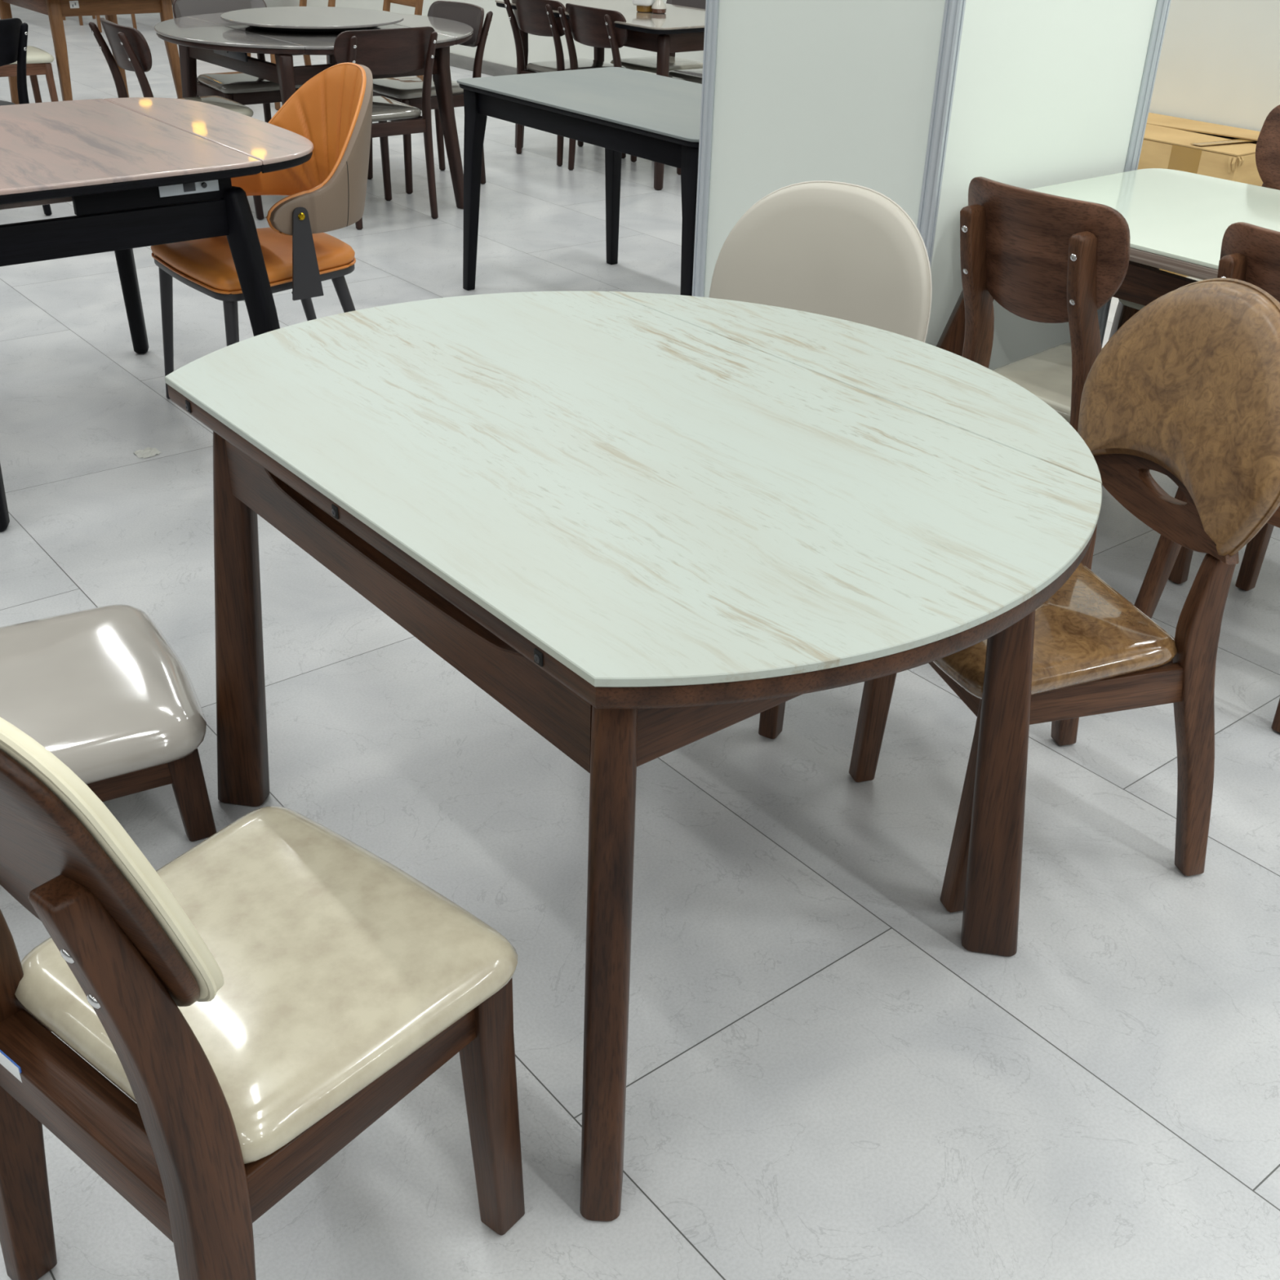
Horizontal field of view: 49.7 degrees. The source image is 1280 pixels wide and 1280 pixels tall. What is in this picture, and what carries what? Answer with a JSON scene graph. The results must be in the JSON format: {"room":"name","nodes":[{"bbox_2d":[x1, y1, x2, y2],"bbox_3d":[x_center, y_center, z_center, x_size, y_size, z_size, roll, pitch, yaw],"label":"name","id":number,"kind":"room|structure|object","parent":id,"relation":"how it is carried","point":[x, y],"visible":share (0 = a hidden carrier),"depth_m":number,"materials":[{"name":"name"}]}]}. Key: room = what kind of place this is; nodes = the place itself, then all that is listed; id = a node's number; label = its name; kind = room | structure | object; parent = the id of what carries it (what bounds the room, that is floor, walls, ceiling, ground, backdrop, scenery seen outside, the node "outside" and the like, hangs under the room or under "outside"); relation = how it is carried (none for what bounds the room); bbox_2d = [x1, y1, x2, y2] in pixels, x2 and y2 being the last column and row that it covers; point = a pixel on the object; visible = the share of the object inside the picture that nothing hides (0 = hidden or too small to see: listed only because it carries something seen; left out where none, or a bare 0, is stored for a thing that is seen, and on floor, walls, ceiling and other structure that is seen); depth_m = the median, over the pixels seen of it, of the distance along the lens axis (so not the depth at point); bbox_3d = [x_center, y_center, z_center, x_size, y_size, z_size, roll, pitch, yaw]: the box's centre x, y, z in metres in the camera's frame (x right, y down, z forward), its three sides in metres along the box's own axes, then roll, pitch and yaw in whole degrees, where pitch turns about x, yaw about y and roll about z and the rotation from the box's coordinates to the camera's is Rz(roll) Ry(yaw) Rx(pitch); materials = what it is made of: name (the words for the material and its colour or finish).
{"room":"store","nodes":[
{"label":"store","id":0,"kind":"room"},
{"bbox_2d":[0,4,1279,1279],"bbox_3d":[-2.226,-1.738,5.846,28.000,0.001,32.000,-21,37,-34],"label":"floor","id":1,"kind":"structure","parent":0,"point":[824,1082],"depth_m":2.25,"materials":[{"name":"tile"}]},
{"bbox_2d":[0,17,52,215],"bbox_3d":[-2.815,-2.159,5.750,0.534,0.793,0.470,17,33,24],"label":"dining chair","id":2,"kind":"object","parent":1,"relation":"on","point":[13,33],"visible":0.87,"depth_m":5.64,"materials":[{"name":"black wood"}]},
{"bbox_2d":[0,45,58,102],"bbox_3d":[-3.303,-2.939,7.079,0.534,0.793,0.470,-18,35,-30],"label":"dining chair","id":3,"kind":"object","parent":1,"relation":"on","point":[38,61],"visible":0.52,"depth_m":7.04,"materials":[{"name":"white leather"}]},
{"bbox_2d":[0,0,182,104],"bbox_3d":[-3.012,-3.198,7.595,0.840,0.745,1.100,-21,37,-34],"label":"dining table","id":4,"kind":"object","parent":1,"relation":"on","point":[55,10],"visible":0.56,"depth_m":7.18,"materials":[{"name":"brown wood"}]},
{"bbox_2d":[62,13,137,32],"bbox_3d":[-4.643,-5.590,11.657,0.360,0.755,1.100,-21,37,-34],"label":"dining chair","id":5,"kind":"object","parent":1,"relation":"on","point":[98,17],"visible":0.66,"depth_m":11.56,"materials":[{"name":"brown wood"}]},
{"bbox_2d":[0,604,216,841],"bbox_3d":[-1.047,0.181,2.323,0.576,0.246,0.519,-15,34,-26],"label":"dining chair","id":6,"kind":"object","parent":1,"relation":"on","point":[103,690],"visible":0.94,"depth_m":2.26,"materials":[{"name":"grey leather"}]},
{"bbox_2d":[132,447,160,458],"bbox_3d":[-1.336,-0.510,3.748,0.064,0.009,0.065,-21,37,-34],"label":"scrap","id":7,"kind":"object","parent":1,"relation":"on","point":[148,451],"visible":1,"depth_m":3.74,"materials":[{"name":"grey paper"}]},
{"bbox_2d":[0,97,313,532],"bbox_3d":[-1.563,-0.934,3.705,1.250,0.775,1.142,-21,37,-34],"label":"dining table","id":8,"kind":"object","parent":1,"relation":"on","point":[135,172],"visible":0.96,"depth_m":3.41,"materials":[{"name":"beige stone"}]},
{"bbox_2d":[88,17,264,220],"bbox_3d":[-1.949,-2.202,5.872,0.534,0.793,0.470,-18,36,-31],"label":"dining chair","id":9,"kind":"object","parent":1,"relation":"on","point":[130,48],"visible":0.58,"depth_m":5.59,"materials":[{"name":"brown wood"}]},
{"bbox_2d":[172,0,302,122],"bbox_3d":[-1.896,-2.641,6.639,0.470,0.793,0.534,-21,37,-34],"label":"dining chair","id":10,"kind":"object","parent":1,"relation":"on","point":[244,89],"visible":0.34,"depth_m":6.50,"materials":[{"name":"grey leather"}]},
{"bbox_2d":[151,62,373,399],"bbox_3d":[-1.015,-1.107,3.889,0.602,0.926,0.596,-21,37,-34],"label":"armchair","id":11,"kind":"object","parent":1,"relation":"on","point":[332,109],"visible":0.76,"depth_m":3.77,"materials":[{"name":"orange leather"}]},
{"bbox_2d":[0,716,524,1279],"bbox_3d":[-0.436,0.323,1.403,0.436,0.950,0.515,22,36,32],"label":"dining chair","id":12,"kind":"object","parent":1,"relation":"on","point":[261,996],"visible":1,"depth_m":1.36,"materials":[{"name":"beige leather"}]},
{"bbox_2d":[247,0,335,110],"bbox_3d":[-2.144,-3.760,8.515,0.537,0.850,0.421,-21,37,-34],"label":"dining chair","id":13,"kind":"object","parent":1,"relation":"on","point":[307,60],"visible":0.05,"depth_m":8.46,"materials":[{"name":"brown wood"}]},
{"bbox_2d":[154,12,473,208],"bbox_3d":[-1.457,-2.437,6.380,1.393,0.722,1.390,-21,37,-34],"label":"round table","id":14,"kind":"object","parent":1,"relation":"on","point":[206,37],"visible":0.54,"depth_m":6.00,"materials":[{"name":"grey stone"}]},
{"bbox_2d":[220,6,404,32],"bbox_3d":[-1.461,-2.770,6.191,0.800,0.042,0.800,-21,37,-34],"label":"turntable","id":15,"kind":"object","parent":14,"relation":"on","point":[282,19],"visible":0.99,"depth_m":6.09,"materials":[{"name":"grey stone"}]},
{"bbox_2d":[326,0,423,111],"bbox_3d":[-1.574,-3.590,8.252,0.537,0.850,0.421,-21,37,-34],"label":"dining chair","id":16,"kind":"object","parent":1,"relation":"on","point":[418,4],"visible":0.04,"depth_m":8.23,"materials":[{"name":"brown wood"}]},
{"bbox_2d":[333,26,438,230],"bbox_3d":[-1.166,-2.240,5.982,0.470,0.793,0.534,-21,37,-34],"label":"dining chair","id":17,"kind":"object","parent":1,"relation":"on","point":[384,51],"visible":0.7,"depth_m":5.79,"materials":[{"name":"brown wood"}]},
{"bbox_2d":[367,0,493,194],"bbox_3d":[-1.025,-2.610,6.635,0.534,0.793,0.470,-21,37,-34],"label":"dining chair","id":18,"kind":"object","parent":1,"relation":"on","point":[406,90],"visible":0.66,"depth_m":6.52,"materials":[{"name":"brown wood"}]},
{"bbox_2d":[503,0,626,166],"bbox_3d":[-0.381,-2.954,7.269,0.534,0.793,0.470,-21,37,-34],"label":"dining chair","id":19,"kind":"object","parent":1,"relation":"on","point":[535,17],"visible":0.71,"depth_m":7.08,"materials":[{"name":"brown wood"}]},
{"bbox_2d":[457,66,702,296],"bbox_3d":[0.026,-1.484,4.789,0.730,0.737,1.310,-21,37,-34],"label":"dining table","id":20,"kind":"object","parent":1,"relation":"on","point":[651,117],"visible":0.6,"depth_m":4.62,"materials":[{"name":"grey stone"}]},
{"bbox_2d":[494,0,705,190],"bbox_3d":[-0.063,-2.861,7.173,0.770,0.745,1.400,-21,37,-34],"label":"dining table","id":21,"kind":"object","parent":1,"relation":"on","point":[681,28],"visible":0.45,"depth_m":6.61,"materials":[{"name":"white stone"}]},
{"bbox_2d":[632,0,655,12],"bbox_3d":[0.026,-3.204,6.884,0.100,0.142,0.130,13,32,19],"label":"storage jar","id":22,"kind":"object","parent":21,"relation":"on","point":[642,6],"visible":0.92,"depth_m":6.86,"materials":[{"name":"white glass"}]},
{"bbox_2d":[651,0,666,13],"bbox_3d":[0.095,-3.180,6.843,0.076,0.145,0.076,-21,37,-34],"label":"bottle","id":23,"kind":"object","parent":21,"relation":"on","point":[659,6],"visible":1,"depth_m":6.84,"materials":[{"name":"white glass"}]},
{"bbox_2d":[557,3,684,174],"bbox_3d":[-0.083,-2.753,6.935,0.534,0.793,0.470,-21,37,-34],"label":"dining chair","id":24,"kind":"object","parent":1,"relation":"on","point":[589,26],"visible":0.51,"depth_m":6.65,"materials":[{"name":"brown wood"}]},
{"bbox_2d":[164,290,1102,1222],"bbox_3d":[0.029,-0.004,2.190,1.116,0.760,1.350,-21,37,-34],"label":"dining table","id":25,"kind":"object","parent":1,"relation":"on","point":[646,526],"visible":1,"depth_m":1.79,"materials":[{"name":"stone"}]},
{"bbox_2d":[185,400,191,413],"bbox_3d":[-0.660,-0.342,2.023,0.005,0.016,0.014,-21,37,-34],"label":"socket","id":26,"kind":"object","parent":25,"relation":"attached to","point":[188,402],"depth_m":2.02,"materials":[{"name":"black metal"}]},
{"bbox_2d":[331,503,338,519],"bbox_3d":[-0.380,-0.160,1.722,0.005,0.016,0.014,-21,37,-34],"label":"socket","id":27,"kind":"object","parent":25,"relation":"attached to","point":[335,507],"depth_m":1.72,"materials":[{"name":"black metal"}]},
{"bbox_2d":[533,648,542,666],"bbox_3d":[-0.105,0.018,1.428,0.005,0.016,0.014,-21,37,-34],"label":"socket","id":28,"kind":"object","parent":25,"relation":"attached to","point":[538,652],"depth_m":1.43,"materials":[{"name":"black metal"}]},
{"bbox_2d":[610,0,706,72],"bbox_3d":[0.152,-3.077,7.512,0.534,0.793,0.470,-21,37,-34],"label":"dining chair","id":29,"kind":"object","parent":1,"relation":"on","point":[645,64],"visible":0.26,"depth_m":7.40,"materials":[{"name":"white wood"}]},
{"bbox_2d":[668,68,702,84],"bbox_3d":[0.452,-2.883,7.191,0.534,0.793,0.470,-21,37,-34],"label":"dining chair","id":30,"kind":"object","parent":1,"relation":"on","point":[695,75],"visible":0.08,"depth_m":7.06,"materials":[{"name":"white leather"}]},
{"bbox_2d":[692,0,719,297],"bbox_3d":[0.198,-1.780,3.543,0.044,2.500,0.044,-21,37,-34],"label":"post","id":31,"kind":"object","parent":1,"relation":"on","point":[712,6],"visible":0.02,"depth_m":3.77,"materials":[{"name":"silver metal"}]},
{"bbox_2d":[708,180,932,739],"bbox_3d":[0.240,-0.359,2.656,0.461,0.923,0.542,18,33,25],"label":"dining chair","id":32,"kind":"object","parent":1,"relation":"on","point":[847,251],"visible":0.16,"depth_m":2.63,"materials":[{"name":"beige leather"}]},
{"bbox_2d":[916,0,966,266],"bbox_3d":[0.695,-1.458,3.010,0.044,2.500,0.044,-21,37,-34],"label":"post","id":33,"kind":"object","parent":1,"relation":"on","point":[954,10],"visible":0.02,"depth_m":3.15,"materials":[{"name":"silver metal"}]},
{"bbox_2d":[703,0,945,297],"bbox_3d":[0.446,-1.619,3.278,0.018,2.480,0.758,-21,37,-34],"label":"partition panel","id":34,"kind":"object","parent":33,"relation":"attached to","point":[839,91],"visible":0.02,"depth_m":3.42,"materials":[{"name":"white glass"}]},
{"bbox_2d":[924,0,1157,369],"bbox_3d":[1.008,-1.575,3.231,0.758,2.480,0.018,-21,37,-34],"label":"partition panel","id":35,"kind":"object","parent":33,"relation":"attached to","point":[1046,92],"visible":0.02,"depth_m":3.38,"materials":[{"name":"white glass"}]},
{"bbox_2d":[848,278,1279,912],"bbox_3d":[0.659,-0.080,2.173,0.507,0.944,0.481,-7,31,-15],"label":"dining chair","id":36,"kind":"object","parent":1,"relation":"on","point":[1186,390],"visible":0.72,"depth_m":2.08,"materials":[{"name":"brown leather"}]},
{"bbox_2d":[960,176,1193,584],"bbox_3d":[0.951,-0.539,3.013,0.613,0.920,0.454,-21,37,-34],"label":"dining chair","id":37,"kind":"object","parent":1,"relation":"on","point":[1043,257],"visible":0.56,"depth_m":2.72,"materials":[{"name":"brown wood"}]},
{"bbox_2d":[936,168,1279,356],"bbox_3d":[1.500,-0.541,3.206,0.984,0.760,1.564,-21,37,-34],"label":"dining table","id":38,"kind":"object","parent":1,"relation":"on","point":[1178,221],"visible":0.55,"depth_m":3.24,"materials":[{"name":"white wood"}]},
{"bbox_2d":[1097,0,1171,347],"bbox_3d":[1.320,-1.692,3.452,0.044,2.500,0.044,-21,37,-34],"label":"post","id":39,"kind":"object","parent":1,"relation":"on","point":[1162,6],"visible":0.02,"depth_m":3.59,"materials":[{"name":"silver metal"}]},
{"bbox_2d":[1118,104,1279,328],"bbox_3d":[1.637,-0.925,3.723,0.613,0.920,0.454,-21,37,-34],"label":"dining chair","id":40,"kind":"object","parent":1,"relation":"on","point":[1268,144],"visible":0.09,"depth_m":3.77,"materials":[{"name":"brown wood"}]},
{"bbox_2d":[1137,112,1262,276],"bbox_3d":[2.171,-1.950,5.934,0.595,0.523,1.102,-21,37,-34],"label":"cardboard box","id":41,"kind":"object","parent":1,"relation":"on","point":[1169,142],"visible":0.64,"depth_m":5.51,"materials":[{"name":"brown cardboard"}]},
{"bbox_2d":[1133,222,1279,733],"bbox_3d":[1.346,-0.363,2.729,0.613,0.920,0.454,-21,37,-34],"label":"dining chair","id":42,"kind":"object","parent":1,"relation":"on","point":[1250,253],"visible":0.25,"depth_m":2.51,"materials":[{"name":"brown wood"}]},
{"bbox_2d":[263,0,1279,131],"bbox_3d":[0.887,-4.531,7.065,0.120,3.800,27.000,-21,37,-34],"label":"wall","id":43,"kind":"structure","parent":0,"point":[1219,63],"depth_m":5.91,"materials":[{"name":"white paint"}]},
{"bbox_2d":[449,53,516,75],"bbox_3d":[0.783,-2.904,7.952,0.012,0.090,24.000,-21,37,-34],"label":"baseboard","id":44,"kind":"structure","parent":43,"relation":"attached to","point":[488,68],"depth_m":9.98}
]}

